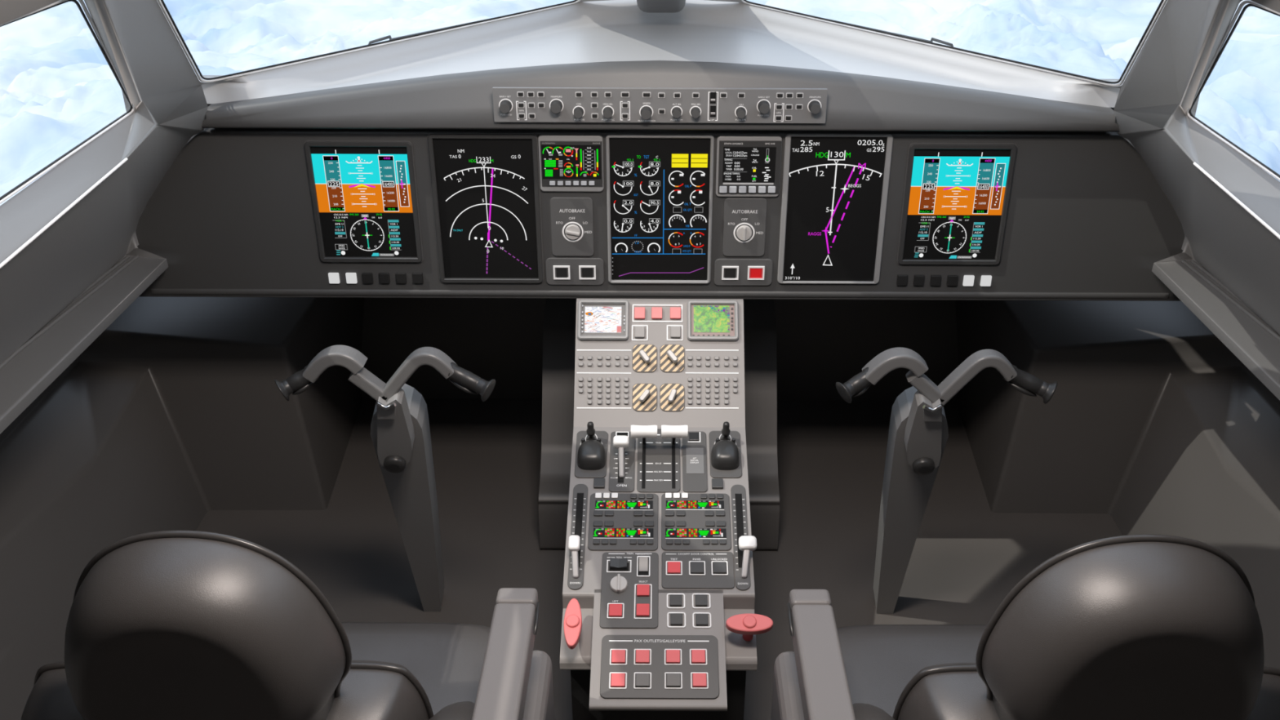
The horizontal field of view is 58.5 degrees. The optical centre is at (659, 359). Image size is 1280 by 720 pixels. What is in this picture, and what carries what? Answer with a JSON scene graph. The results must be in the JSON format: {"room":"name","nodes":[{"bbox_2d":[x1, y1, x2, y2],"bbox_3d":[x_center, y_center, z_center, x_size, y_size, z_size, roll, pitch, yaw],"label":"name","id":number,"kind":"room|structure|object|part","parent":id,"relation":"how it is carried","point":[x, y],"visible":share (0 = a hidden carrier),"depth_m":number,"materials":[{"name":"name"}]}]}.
{"room":"control cabin","nodes":[
{"label":"control cabin","id":0,"kind":"room"},
{"bbox_2d":[0,0,208,434],"bbox_3d":[-1.004,0.164,0.882,0.676,1.044,3.818,0,27,0],"label":"window frame","id":1,"kind":"structure","parent":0,"point":[156,75],"depth_m":2.23,"materials":[{"name":"grey plastic"}]},
{"bbox_2d":[0,157,128,268],"bbox_3d":[-0.968,0.395,0.673,0.035,0.072,3.236,0,27,0],"label":"trim","id":2,"kind":"structure","parent":1,"relation":"attached to","point":[34,237],"depth_m":1.85,"materials":[{"name":"white"}]},
{"bbox_2d":[0,0,136,204],"bbox_3d":[-0.993,-0.441,1.863,0.205,0.328,0.958,0,27,0],"label":"window","id":3,"kind":"structure","parent":1,"relation":"in","point":[132,108],"depth_m":1.98,"materials":[{"name":"clear glass"}]},
{"bbox_2d":[0,255,138,369],"bbox_3d":[-1.308,0.610,1.100,0.064,0.009,3.801,0,27,0],"label":"trim","id":4,"kind":"structure","parent":1,"relation":"attached to","point":[76,304],"depth_m":2.56,"materials":[{"name":"grey plastic"}]},
{"bbox_2d":[135,128,1184,301],"bbox_3d":[0.002,-0.370,2.824,2.619,0.426,0.142,0,27,0],"label":"panel","id":5,"kind":"object","parent":1,"relation":"attached to","point":[232,215],"visible":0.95,"depth_m":2.78,"materials":[{"name":"grey plastic"}]},
{"bbox_2d":[303,140,423,262],"bbox_3d":[-0.708,-0.376,2.745,0.255,0.307,0.009,0,27,0],"label":"display","id":6,"kind":"object","parent":5,"relation":"attached to","point":[364,197],"visible":1,"depth_m":2.74,"materials":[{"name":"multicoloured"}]},
{"bbox_2d":[426,132,544,283],"bbox_3d":[-0.416,-0.360,2.753,0.259,0.380,0.009,0,27,0],"label":"display","id":7,"kind":"object","parent":5,"relation":"attached to","point":[486,189],"visible":1,"depth_m":2.75,"materials":[{"name":"grey glass"}]},
{"bbox_2d":[537,134,604,191],"bbox_3d":[-0.209,-0.463,2.697,0.151,0.138,0.015,0,27,0],"label":"display","id":8,"kind":"object","parent":5,"relation":"attached to","point":[566,162],"visible":1,"depth_m":2.69,"materials":[{"name":"grey"}]},
{"bbox_2d":[550,196,594,256],"bbox_3d":[-0.212,-0.320,2.768,0.103,0.151,0.018,0,27,0],"label":"panel","id":9,"kind":"object","parent":5,"relation":"attached to","point":[571,217],"visible":1,"depth_m":2.77,"materials":[{"name":"grey"}]},
{"bbox_3d":[-0.211,-0.309,2.771,0.039,0.039,0.013,0,27,0],"label":"selector knob","id":10,"kind":"part","parent":9,"relation":"part of","materials":[{"name":"grey"}]},
{"bbox_2d":[545,257,604,284],"bbox_3d":[-0.210,-0.218,2.825,0.144,0.071,0.008,0,27,0],"label":"panel","id":11,"kind":"object","parent":5,"relation":"attached to","point":[559,271],"visible":1,"depth_m":2.82,"materials":[{"name":"grey"}]},
{"bbox_3d":[-0.242,-0.216,2.823,0.041,0.036,0.003,0,27,0],"label":"button frame","id":12,"kind":"part","parent":11,"relation":"part of","materials":[{"name":"white"}]},
{"bbox_3d":[-0.179,-0.216,2.823,0.041,0.036,0.003,0,27,0],"label":"button frame","id":13,"kind":"part","parent":11,"relation":"part of","materials":[{"name":"white"}]},
{"bbox_2d":[605,133,714,284],"bbox_3d":[0.000,-0.358,2.752,0.253,0.377,0.010,0,27,0],"label":"display","id":14,"kind":"object","parent":5,"relation":"attached to","point":[660,186],"visible":1,"depth_m":2.75,"materials":[{"name":"grey glass"}]},
{"bbox_2d":[201,60,1119,132],"bbox_3d":[0.003,-0.621,2.655,2.133,0.139,0.156,0,27,0],"label":"glareshield","id":15,"kind":"object","parent":5,"relation":"on","point":[459,100],"visible":0.88,"depth_m":2.62,"materials":[{"name":"grey plastic"}]},
{"bbox_2d":[492,87,827,123],"bbox_3d":[0.001,-0.573,2.583,0.755,0.078,0.037,0,27,0],"label":"control panel","id":16,"kind":"object","parent":15,"relation":"attached to","point":[510,104],"visible":1,"depth_m":2.58,"materials":[{"name":"grey"}]},
{"bbox_3d":[-0.348,-0.571,2.578,0.027,0.027,0.024,0,27,0],"label":"knob","id":17,"kind":"part","parent":16,"relation":"part of","materials":[{"name":"grey"}]},
{"bbox_3d":[-0.234,-0.570,2.577,0.027,0.027,0.024,0,27,0],"label":"knob","id":18,"kind":"part","parent":16,"relation":"part of","materials":[{"name":"grey"}]},
{"bbox_3d":[-0.182,-0.598,2.576,0.016,0.012,0.001,0,27,0],"label":"button frame","id":19,"kind":"part","parent":16,"relation":"part of","materials":[{"name":"grey"}]},
{"bbox_3d":[-0.184,-0.559,2.585,0.023,0.022,0.021,0,27,0],"label":"knob","id":20,"kind":"part","parent":16,"relation":"part of","materials":[{"name":"grey"}]},
{"bbox_3d":[-0.117,-0.559,2.585,0.023,0.022,0.021,0,27,0],"label":"knob","id":21,"kind":"part","parent":16,"relation":"part of","materials":[{"name":"grey"}]},
{"bbox_3d":[-0.030,-0.557,2.583,0.026,0.026,0.024,0,27,0],"label":"knob","id":22,"kind":"part","parent":16,"relation":"part of","materials":[{"name":"grey"}]},
{"bbox_3d":[0.038,-0.559,2.584,0.022,0.022,0.021,0,27,0],"label":"knob","id":23,"kind":"part","parent":16,"relation":"part of","materials":[{"name":"grey"}]},
{"bbox_3d":[0.081,-0.559,2.584,0.022,0.022,0.021,0,27,0],"label":"knob","id":24,"kind":"part","parent":16,"relation":"part of","materials":[{"name":"grey"}]},
{"bbox_3d":[0.184,-0.558,2.584,0.023,0.022,0.021,0,27,0],"label":"knob","id":25,"kind":"part","parent":16,"relation":"part of","materials":[{"name":"grey"}]},
{"bbox_3d":[0.235,-0.569,2.577,0.027,0.027,0.024,0,27,0],"label":"knob","id":26,"kind":"part","parent":16,"relation":"part of","materials":[{"name":"grey"}]},
{"bbox_3d":[0.350,-0.569,2.577,0.027,0.027,0.024,0,27,0],"label":"knob","id":27,"kind":"part","parent":16,"relation":"part of","materials":[{"name":"grey"}]},
{"bbox_2d":[713,258,773,285],"bbox_3d":[0.207,-0.216,2.825,0.144,0.070,0.008,0,27,0],"label":"panel","id":28,"kind":"object","parent":5,"relation":"attached to","point":[727,272],"visible":1,"depth_m":2.82,"materials":[{"name":"grey"}]},
{"bbox_3d":[0.174,-0.215,2.823,0.041,0.036,0.003,0,27,0],"label":"button frame","id":29,"kind":"part","parent":28,"relation":"part of","materials":[{"name":"white"}]},
{"bbox_3d":[0.238,-0.215,2.823,0.041,0.036,0.003,0,27,0],"label":"button frame","id":30,"kind":"part","parent":28,"relation":"part of","materials":[{"name":"white"}]},
{"bbox_2d":[722,197,767,256],"bbox_3d":[0.206,-0.319,2.767,0.103,0.150,0.018,0,27,0],"label":"panel","id":31,"kind":"object","parent":5,"relation":"attached to","point":[744,218],"visible":1,"depth_m":2.77,"materials":[{"name":"grey"}]},
{"bbox_3d":[0.205,-0.306,2.771,0.039,0.039,0.013,0,27,0],"label":"selector knob","id":32,"kind":"part","parent":31,"relation":"part of","materials":[{"name":"grey"}]},
{"bbox_2d":[715,135,782,196],"bbox_3d":[0.210,-0.456,2.699,0.152,0.149,0.016,0,27,0],"label":"display","id":33,"kind":"object","parent":5,"relation":"attached to","point":[747,166],"visible":1,"depth_m":2.69,"materials":[{"name":"grey"}]},
{"bbox_2d":[777,133,893,284],"bbox_3d":[0.419,-0.358,2.752,0.252,0.379,0.008,0,27,0],"label":"display","id":34,"kind":"object","parent":5,"relation":"attached to","point":[835,186],"visible":1,"depth_m":2.75,"materials":[{"name":"grey glass"}]},
{"bbox_2d":[896,142,1017,265],"bbox_3d":[0.711,-0.370,2.745,0.255,0.307,0.009,0,27,0],"label":"display","id":35,"kind":"object","parent":5,"relation":"attached to","point":[956,198],"visible":1,"depth_m":2.74,"materials":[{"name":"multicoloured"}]},
{"bbox_2d":[0,296,364,719],"bbox_3d":[-1.361,0.794,1.844,0.713,1.000,4.960,0,27,0],"label":"wall","id":36,"kind":"structure","parent":0,"point":[176,413],"depth_m":3.34,"materials":[{"name":"grey plastic"}]},
{"bbox_2d":[0,0,1279,25],"bbox_3d":[0.001,-0.291,0.461,1.807,0.700,3.486,0,27,0],"label":"ceiling","id":37,"kind":"structure","parent":0,"point":[10,10],"depth_m":1.58,"materials":[{"name":"grey plastic"}]},
{"bbox_2d":[195,398,1122,719],"bbox_3d":[-0.005,1.272,2.051,3.500,0.030,5.000,0,27,0],"label":"floor","id":38,"kind":"structure","parent":0,"point":[966,557],"depth_m":3.48,"materials":[{"name":"grey plastic"}]},
{"bbox_2d":[21,530,555,719],"bbox_3d":[-0.671,0.712,1.994,0.927,1.013,0.865,0,27,0],"label":"seat","id":39,"kind":"object","parent":38,"relation":"on","point":[163,624],"visible":1,"depth_m":1.77,"materials":[{"name":"grey leather"}]},
{"bbox_3d":[-0.739,0.568,1.888,0.436,0.644,0.227,0,27,0],"label":"backrest","id":40,"kind":"part","parent":39,"relation":"part of","materials":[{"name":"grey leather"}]},
{"bbox_2d":[341,622,490,715],"bbox_3d":[-0.675,0.724,2.211,0.800,0.198,0.490,0,27,0],"label":"cushion","id":41,"kind":"object","parent":39,"relation":"on","point":[446,659],"depth_m":2.28,"materials":[{"name":"grey leather"}]},
{"bbox_3d":[-0.262,0.603,1.799,0.074,0.060,0.618,0,27,0],"label":"armrest","id":42,"kind":"part","parent":39,"relation":"part of","materials":[{"name":"grey plastic"}]},
{"bbox_2d":[275,344,495,611],"bbox_3d":[-0.591,0.333,2.803,0.473,0.964,0.433,0,27,0],"label":"yoke","id":43,"kind":"object","parent":38,"relation":"on","point":[400,430],"visible":1,"depth_m":2.58,"materials":[{"name":"grey"}]},
{"bbox_3d":[-0.628,0.053,2.480,0.086,0.082,0.040,0,27,0],"label":"bar arm","id":44,"kind":"part","parent":43,"relation":"part of","materials":[{"name":"grey"}]},
{"bbox_3d":[-0.587,0.098,2.451,0.043,0.024,0.013,-1,27,-2],"label":"chrome trim","id":45,"kind":"part","parent":43,"relation":"part of","materials":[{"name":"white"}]},
{"bbox_3d":[-0.603,0.237,2.599,0.050,0.050,0.030,0,27,0],"label":"pivot knob","id":46,"kind":"part","parent":43,"relation":"part of","materials":[{"name":"grey"}]},
{"bbox_3d":[-0.597,0.157,2.557,0.084,0.249,0.120,0,27,0],"label":"link plate","id":47,"kind":"part","parent":43,"relation":"part of","materials":[{"name":"grey"}]},
{"bbox_3d":[-0.524,0.033,2.470,0.171,0.122,0.040,0,27,0],"label":"bar arm","id":48,"kind":"part","parent":43,"relation":"part of","materials":[{"name":"grey"}]},
{"bbox_2d":[538,297,779,719],"bbox_3d":[-0.001,0.198,3.142,0.705,0.890,1.960,0,27,0],"label":"pedestal","id":49,"kind":"object","parent":38,"relation":"on","point":[735,383],"depth_m":2.79,"materials":[{"name":"grey plastic"}]},
{"bbox_3d":[-0.182,0.566,2.413,0.038,0.105,0.129,0,27,0],"label":"red handle","id":50,"kind":"part","parent":49,"relation":"part of","materials":[{"name":"plastic"}]},
{"bbox_2d":[567,484,587,590],"bbox_3d":[-0.183,0.380,2.547,0.034,0.143,0.272,0,27,0],"label":"lever","id":51,"kind":"object","parent":49,"relation":"attached to","point":[576,542],"visible":1,"depth_m":2.54,"materials":[{"name":"grey"}]},
{"bbox_3d":[-0.187,0.403,2.509,0.025,0.016,0.036,0,49,0],"label":"lever knob","id":52,"kind":"part","parent":51,"relation":"part of","materials":[{"name":"white plastic"}]},
{"bbox_3d":[-0.186,0.438,2.498,0.019,0.038,0.071,0,49,0],"label":"lever rod","id":53,"kind":"part","parent":51,"relation":"part of","materials":[{"name":"silver metal"}]},
{"bbox_2d":[574,421,608,478],"bbox_3d":[-0.162,0.203,2.686,0.074,0.112,0.151,0,27,0],"label":"controller","id":54,"kind":"object","parent":49,"relation":"attached to","point":[591,451],"visible":1,"depth_m":2.68,"materials":[{"name":"grey"}]},
{"bbox_2d":[577,299,629,340],"bbox_3d":[-0.139,-0.099,2.824,0.127,0.085,0.076,0,27,0],"label":"display","id":55,"kind":"object","parent":49,"relation":"attached to","point":[597,319],"visible":1,"depth_m":2.82,"materials":[{"name":"grey"}]},
{"bbox_2d":[608,431,635,492],"bbox_3d":[-0.088,0.220,2.674,0.059,0.121,0.184,0,27,0],"label":"lever","id":56,"kind":"object","parent":49,"relation":"attached to","point":[622,450],"visible":0.96,"depth_m":2.67,"materials":[{"name":"grey"}]},
{"bbox_3d":[-0.090,0.232,2.668,0.014,0.072,0.052,0,27,-1],"label":"lever rod","id":57,"kind":"part","parent":56,"relation":"part of","materials":[{"name":"silver metal"}]},
{"bbox_3d":[-0.090,0.192,2.673,0.037,0.022,0.025,0,49,0],"label":"lever knob","id":58,"kind":"part","parent":56,"relation":"part of","materials":[{"name":"white plastic"}]},
{"bbox_2d":[587,493,657,551],"bbox_3d":[-0.082,0.364,2.584,0.156,0.064,0.143,0,27,0],"label":"panel","id":59,"kind":"object","parent":49,"relation":"attached to","point":[618,522],"visible":1,"depth_m":2.58,"materials":[{"name":"grey"}]},
{"bbox_2d":[599,551,658,628],"bbox_3d":[-0.065,0.492,2.466,0.124,0.086,0.178,0,27,0],"label":"trim panel","id":60,"kind":"object","parent":49,"relation":"attached to","point":[629,585],"visible":1,"depth_m":2.46,"materials":[{"name":"grey"}]},
{"bbox_3d":[-0.094,0.534,2.435,0.036,0.002,0.036,0,49,0],"label":"button frame","id":61,"kind":"part","parent":60,"relation":"part of","materials":[{"name":"plastic"}]},
{"bbox_2d":[609,557,626,568],"bbox_3d":[-0.090,0.446,2.504,0.037,0.013,0.022,0,49,0],"label":"rocker switch","id":62,"kind":"object","parent":60,"relation":"attached to","point":[615,562],"depth_m":2.50,"materials":[{"name":"grey"}]},
{"bbox_3d":[-0.088,0.483,2.471,0.039,0.014,0.040,0,49,0],"label":"trim knob","id":63,"kind":"part","parent":60,"relation":"part of","materials":[{"name":"grey"}]},
{"bbox_2d":[639,556,648,571],"bbox_3d":[-0.035,0.447,2.506,0.019,0.010,0.034,0,49,0],"label":"rocker switch","id":64,"kind":"object","parent":60,"relation":"attached to","point":[643,561],"depth_m":2.51,"materials":[{"name":"grey"}]},
{"bbox_2d":[632,344,657,372],"bbox_3d":[-0.037,-0.008,2.791,0.061,0.073,0.069,0,27,0],"label":"toggle switch","id":65,"kind":"object","parent":49,"relation":"attached to","point":[644,356],"visible":1,"depth_m":2.80,"materials":[{"name":"grey"}]},
{"bbox_3d":[-0.037,-0.008,2.790,0.027,0.031,0.028,0,-14,0],"label":"lever","id":66,"kind":"part","parent":65,"relation":"part of","materials":[{"name":"grey"}]},
{"bbox_2d":[632,383,657,411],"bbox_3d":[-0.036,0.088,2.767,0.060,0.072,0.068,0,27,0],"label":"toggle switch","id":67,"kind":"object","parent":49,"relation":"attached to","point":[644,395],"visible":1,"depth_m":2.78,"materials":[{"name":"grey"}]},
{"bbox_3d":[-0.036,0.087,2.766,0.027,0.030,0.028,0,-14,0],"label":"lever","id":68,"kind":"part","parent":67,"relation":"part of","materials":[{"name":"grey"}]},
{"bbox_2d":[600,635,719,699],"bbox_3d":[0.000,0.629,2.353,0.243,0.062,0.133,0,27,0],"label":"outlet panel","id":69,"kind":"object","parent":49,"relation":"attached to","point":[633,666],"visible":1,"depth_m":2.35,"materials":[{"name":"grey plastic"}]},
{"bbox_3d":[-0.085,0.654,2.331,0.036,0.002,0.035,0,49,0],"label":"button frame","id":70,"kind":"part","parent":69,"relation":"part of","materials":[{"name":"plastic"}]},
{"bbox_3d":[-0.085,0.615,2.365,0.036,0.002,0.035,0,49,0],"label":"button frame","id":71,"kind":"part","parent":69,"relation":"part of","materials":[{"name":"plastic"}]},
{"bbox_3d":[-0.035,0.654,2.331,0.036,0.002,0.035,0,49,0],"label":"button frame","id":72,"kind":"part","parent":69,"relation":"part of","materials":[{"name":"plastic"}]},
{"bbox_3d":[-0.035,0.615,2.365,0.036,0.002,0.035,0,49,0],"label":"button frame","id":73,"kind":"part","parent":69,"relation":"part of","materials":[{"name":"plastic"}]},
{"bbox_3d":[0.028,0.615,2.366,0.036,0.002,0.035,0,49,0],"label":"button frame","id":74,"kind":"part","parent":69,"relation":"part of","materials":[{"name":"plastic"}]},
{"bbox_3d":[0.028,0.654,2.332,0.036,0.002,0.035,0,49,0],"label":"button frame","id":75,"kind":"part","parent":69,"relation":"part of","materials":[{"name":"plastic"}]},
{"bbox_3d":[0.080,0.615,2.366,0.036,0.002,0.035,0,49,0],"label":"button frame","id":76,"kind":"part","parent":69,"relation":"part of","materials":[{"name":"plastic"}]},
{"bbox_3d":[0.081,0.654,2.332,0.036,0.002,0.035,0,49,0],"label":"button frame","id":77,"kind":"part","parent":69,"relation":"part of","materials":[{"name":"plastic"}]},
{"bbox_2d":[631,424,688,493],"bbox_3d":[-0.001,0.211,2.670,0.133,0.142,0.200,0,27,0],"label":"throttle quadrant","id":78,"kind":"object","parent":49,"relation":"attached to","point":[658,449],"visible":1,"depth_m":2.67,"materials":[{"name":"grey"}]},
{"bbox_3d":[-0.037,0.184,2.700,0.009,0.061,0.015,0,49,0],"label":"lever rod","id":79,"kind":"part","parent":78,"relation":"part of","materials":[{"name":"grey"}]},
{"bbox_3d":[-0.036,0.168,2.674,0.062,0.030,0.030,0,49,0],"label":"lever knob","id":80,"kind":"part","parent":78,"relation":"part of","materials":[{"name":"white plastic"}]},
{"bbox_3d":[0.035,0.168,2.675,0.062,0.030,0.030,0,49,0],"label":"lever knob","id":81,"kind":"part","parent":78,"relation":"part of","materials":[{"name":"white plastic"}]},
{"bbox_2d":[659,344,684,372],"bbox_3d":[0.031,-0.008,2.791,0.061,0.073,0.069,0,27,0],"label":"toggle switch","id":82,"kind":"object","parent":49,"relation":"attached to","point":[672,357],"visible":1,"depth_m":2.80,"materials":[{"name":"grey"}]},
{"bbox_3d":[0.031,-0.008,2.790,0.027,0.031,0.028,0,-14,0],"label":"lever","id":83,"kind":"part","parent":82,"relation":"part of","materials":[{"name":"grey"}]},
{"bbox_2d":[659,383,684,411],"bbox_3d":[0.031,0.088,2.768,0.060,0.072,0.068,0,27,0],"label":"toggle switch","id":84,"kind":"object","parent":49,"relation":"attached to","point":[672,396],"visible":1,"depth_m":2.78,"materials":[{"name":"grey"}]},
{"bbox_3d":[0.031,0.087,2.766,0.022,0.033,0.028,0,-14,0],"label":"lever","id":85,"kind":"part","parent":84,"relation":"part of","materials":[{"name":"grey"}]},
{"bbox_3d":[0.035,0.518,2.455,0.039,0.015,0.034,0,27,0],"label":"button frame","id":86,"kind":"part","parent":49,"relation":"part of","materials":[{"name":"white"}]},
{"bbox_3d":[0.036,0.552,2.425,0.039,0.015,0.034,0,27,0],"label":"button frame","id":87,"kind":"part","parent":49,"relation":"part of","materials":[{"name":"white"}]},
{"bbox_2d":[682,431,707,492],"bbox_3d":[0.082,0.238,2.695,0.058,0.072,0.165,0,27,0],"label":"panel","id":88,"kind":"object","parent":49,"relation":"attached to","point":[694,447],"visible":0.94,"depth_m":2.69,"materials":[{"name":"grey"}]},
{"bbox_2d":[661,493,731,551],"bbox_3d":[0.082,0.364,2.584,0.156,0.064,0.143,0,27,0],"label":"panel","id":89,"kind":"object","parent":49,"relation":"attached to","point":[691,522],"visible":1,"depth_m":2.58,"materials":[{"name":"grey"}]},
{"bbox_2d":[662,551,734,589],"bbox_3d":[0.084,0.458,2.502,0.158,0.044,0.089,0,27,0],"label":"control panel","id":90,"kind":"object","parent":49,"relation":"attached to","point":[680,570],"visible":1,"depth_m":2.50,"materials":[{"name":"grey"}]},
{"bbox_3d":[0.031,0.456,2.504,0.036,0.002,0.035,0,49,0],"label":"button frame","id":91,"kind":"part","parent":90,"relation":"part of","materials":[{"name":"plastic"}]},
{"bbox_3d":[0.082,0.456,2.504,0.036,0.002,0.035,0,49,0],"label":"button frame","id":92,"kind":"part","parent":90,"relation":"part of","materials":[{"name":"plastic"}]},
{"bbox_3d":[0.131,0.456,2.504,0.036,0.002,0.035,0,49,0],"label":"button frame","id":93,"kind":"part","parent":90,"relation":"part of","materials":[{"name":"plastic"}]},
{"bbox_3d":[0.089,0.518,2.455,0.039,0.015,0.034,0,27,0],"label":"button frame","id":94,"kind":"part","parent":49,"relation":"part of","materials":[{"name":"white"}]},
{"bbox_3d":[0.090,0.552,2.425,0.039,0.015,0.034,0,27,0],"label":"button frame","id":95,"kind":"part","parent":49,"relation":"part of","materials":[{"name":"white"}]},
{"bbox_2d":[687,300,738,341],"bbox_3d":[0.132,-0.098,2.824,0.127,0.085,0.076,0,27,0],"label":"display","id":96,"kind":"object","parent":49,"relation":"attached to","point":[707,320],"visible":1,"depth_m":2.82,"materials":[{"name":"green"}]},
{"bbox_2d":[708,421,742,478],"bbox_3d":[0.156,0.203,2.687,0.075,0.112,0.151,0,27,0],"label":"controller","id":97,"kind":"object","parent":49,"relation":"attached to","point":[725,452],"visible":1,"depth_m":2.68,"materials":[{"name":"grey"}]},
{"bbox_2d":[730,484,756,590],"bbox_3d":[0.189,0.381,2.547,0.049,0.144,0.272,0,27,0],"label":"lever","id":98,"kind":"object","parent":49,"relation":"attached to","point":[743,544],"visible":1,"depth_m":2.53,"materials":[{"name":"grey"}]},
{"bbox_3d":[0.189,0.438,2.500,0.015,0.059,0.059,5,27,9],"label":"lever rod","id":99,"kind":"part","parent":98,"relation":"part of","materials":[{"name":"silver metal"}]},
{"bbox_3d":[0.193,0.403,2.511,0.040,0.018,0.031,0,49,0],"label":"lever knob","id":100,"kind":"part","parent":98,"relation":"part of","materials":[{"name":"white plastic"}]},
{"bbox_3d":[0.188,0.567,2.413,0.099,0.079,0.065,0,27,0],"label":"red handle","id":101,"kind":"part","parent":49,"relation":"part of","materials":[{"name":"plastic"}]},
{"bbox_2d":[835,346,1057,613],"bbox_3d":[0.615,0.338,2.803,0.473,0.964,0.433,0,27,0],"label":"yoke","id":102,"kind":"object","parent":38,"relation":"on","point":[918,433],"visible":1,"depth_m":2.58,"materials":[{"name":"grey"}]},
{"bbox_3d":[0.596,0.162,2.557,0.084,0.249,0.120,0,27,0],"label":"link plate","id":103,"kind":"part","parent":102,"relation":"part of","materials":[{"name":"grey"}]},
{"bbox_3d":[0.601,0.242,2.599,0.050,0.050,0.030,0,27,0],"label":"pivot knob","id":104,"kind":"part","parent":102,"relation":"part of","materials":[{"name":"grey"}]},
{"bbox_3d":[0.578,0.058,2.480,0.086,0.082,0.040,0,27,0],"label":"bar arm","id":105,"kind":"part","parent":102,"relation":"part of","materials":[{"name":"grey"}]},
{"bbox_3d":[0.586,0.103,2.451,0.043,0.024,0.013,2,27,2],"label":"chrome trim","id":106,"kind":"part","parent":102,"relation":"part of","materials":[{"name":"white"}]},
{"bbox_3d":[0.682,0.038,2.470,0.171,0.122,0.040,0,27,0],"label":"bar arm","id":107,"kind":"part","parent":102,"relation":"part of","materials":[{"name":"grey"}]},
{"bbox_2d":[770,533,1279,719],"bbox_3d":[0.683,0.718,1.994,0.927,1.013,0.865,0,27,0],"label":"seat","id":108,"kind":"object","parent":38,"relation":"on","point":[1129,627],"visible":1,"depth_m":1.76,"materials":[{"name":"grey leather"}]},
{"bbox_3d":[0.275,0.605,1.799,0.074,0.060,0.618,0,27,0],"label":"armrest","id":109,"kind":"part","parent":108,"relation":"part of","materials":[{"name":"grey plastic"}]},
{"bbox_2d":[836,624,986,716],"bbox_3d":[0.687,0.729,2.211,0.800,0.198,0.490,0,27,0],"label":"cushion","id":110,"kind":"object","parent":108,"relation":"on","point":[880,660],"depth_m":2.28,"materials":[{"name":"grey leather"}]},
{"bbox_3d":[0.753,0.574,1.888,0.436,0.644,0.227,0,27,0],"label":"backrest","id":111,"kind":"part","parent":108,"relation":"part of","materials":[{"name":"grey leather"}]},
{"bbox_2d":[121,75,1199,400],"bbox_3d":[0.002,-0.388,3.977,3.500,1.180,0.040,0,27,0],"label":"wall","id":112,"kind":"structure","parent":0,"point":[821,344],"depth_m":4.12,"materials":[{"name":"grey plastic"}]},
{"bbox_2d":[197,0,1124,107],"bbox_3d":[0.004,-0.845,3.016,2.201,0.115,0.985,0,27,0],"label":"wall","id":113,"kind":"structure","parent":0,"point":[610,30],"depth_m":2.88,"materials":[{"name":"grey plastic"}]},
{"bbox_2d":[156,0,581,84],"bbox_3d":[-0.582,-0.827,2.352,0.912,0.573,1.739,0,27,0],"label":"window","id":114,"kind":"structure","parent":113,"relation":"in","point":[205,80],"depth_m":2.73,"materials":[{"name":"clear glass"}]},
{"bbox_2d":[368,17,494,44],"bbox_3d":[-0.507,-0.915,3.130,0.901,0.066,0.853,0,27,0],"label":"windshield wiper","id":115,"kind":"object","parent":113,"relation":"attached to","point":[388,36],"visible":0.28,"depth_m":2.95,"materials":[{"name":"grey"}]},
{"bbox_3d":[-0.375,-0.976,3.220,0.888,0.038,0.014,-24,36,-39],"label":"arm","id":116,"kind":"part","parent":115,"relation":"part of","materials":[{"name":"grey"}]},
{"bbox_2d":[636,0,685,13],"bbox_3d":[0.004,-0.986,2.035,0.132,1.042,1.951,0,27,0],"label":"trim","id":117,"kind":"structure","parent":113,"relation":"attached to","point":[646,6],"depth_m":3.03,"materials":[{"name":"grey plastic"}]},
{"bbox_2d":[581,0,741,2],"bbox_3d":[0.004,-1.011,2.672,0.451,0.505,1.107,0,27,0],"label":"trim","id":118,"kind":"structure","parent":113,"relation":"attached to","point":[731,1],"depth_m":3.23,"materials":[{"name":"grey plastic"}]},
{"bbox_2d":[824,17,954,47],"bbox_3d":[0.515,-0.911,3.130,0.901,0.066,0.853,0,27,0],"label":"windshield wiper","id":119,"kind":"object","parent":113,"relation":"attached to","point":[932,39],"visible":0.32,"depth_m":2.95,"materials":[{"name":"grey"}]},
{"bbox_3d":[0.383,-0.973,3.220,0.014,0.038,0.888,-24,36,-39],"label":"arm","id":120,"kind":"part","parent":119,"relation":"part of","materials":[{"name":"grey"}]},
{"bbox_2d":[741,0,1167,88],"bbox_3d":[0.589,-0.822,2.352,0.912,0.573,1.739,0,27,0],"label":"window","id":121,"kind":"structure","parent":113,"relation":"in","point":[1115,84],"depth_m":2.72,"materials":[{"name":"clear glass"}]},
{"bbox_2d":[955,300,1279,669],"bbox_3d":[1.354,0.806,1.844,0.713,1.000,4.960,0,27,0],"label":"wall","id":122,"kind":"structure","parent":0,"point":[1150,423],"depth_m":3.37,"materials":[{"name":"grey plastic"}]},
{"bbox_2d":[1113,0,1279,399],"bbox_3d":[1.002,0.172,0.882,0.676,1.044,3.818,0,27,0],"label":"wall","id":123,"kind":"structure","parent":0,"point":[1165,79],"depth_m":2.28,"materials":[{"name":"grey plastic"}]},
{"bbox_2d":[1181,259,1279,341],"bbox_3d":[1.302,0.621,1.100,0.064,0.009,3.801,0,27,0],"label":"trim","id":124,"kind":"structure","parent":123,"relation":"attached to","point":[1232,300],"depth_m":2.62,"materials":[{"name":"grey plastic"}]},
{"bbox_2d":[1185,0,1279,181],"bbox_3d":[0.997,-0.433,1.863,0.205,0.328,0.958,0,27,0],"label":"window","id":125,"kind":"structure","parent":123,"relation":"in","point":[1221,47],"depth_m":2.03,"materials":[{"name":"clear glass"}]},
{"bbox_2d":[1193,162,1279,239],"bbox_3d":[0.964,0.403,0.673,0.035,0.072,3.236,0,27,0],"label":"trim","id":126,"kind":"structure","parent":123,"relation":"attached to","point":[1195,164],"depth_m":1.93,"materials":[{"name":"white"}]},
{"label":"outside","id":127,"kind":"structure","parent":0,"visible":0},
{"bbox_2d":[0,0,1279,205],"bbox_3d":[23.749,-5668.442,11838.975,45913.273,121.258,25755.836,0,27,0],"label":"clouds","id":128,"kind":"structure","parent":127,"point":[58,88],"depth_m":1616.31,"materials":[{"name":"white"}]}
]}

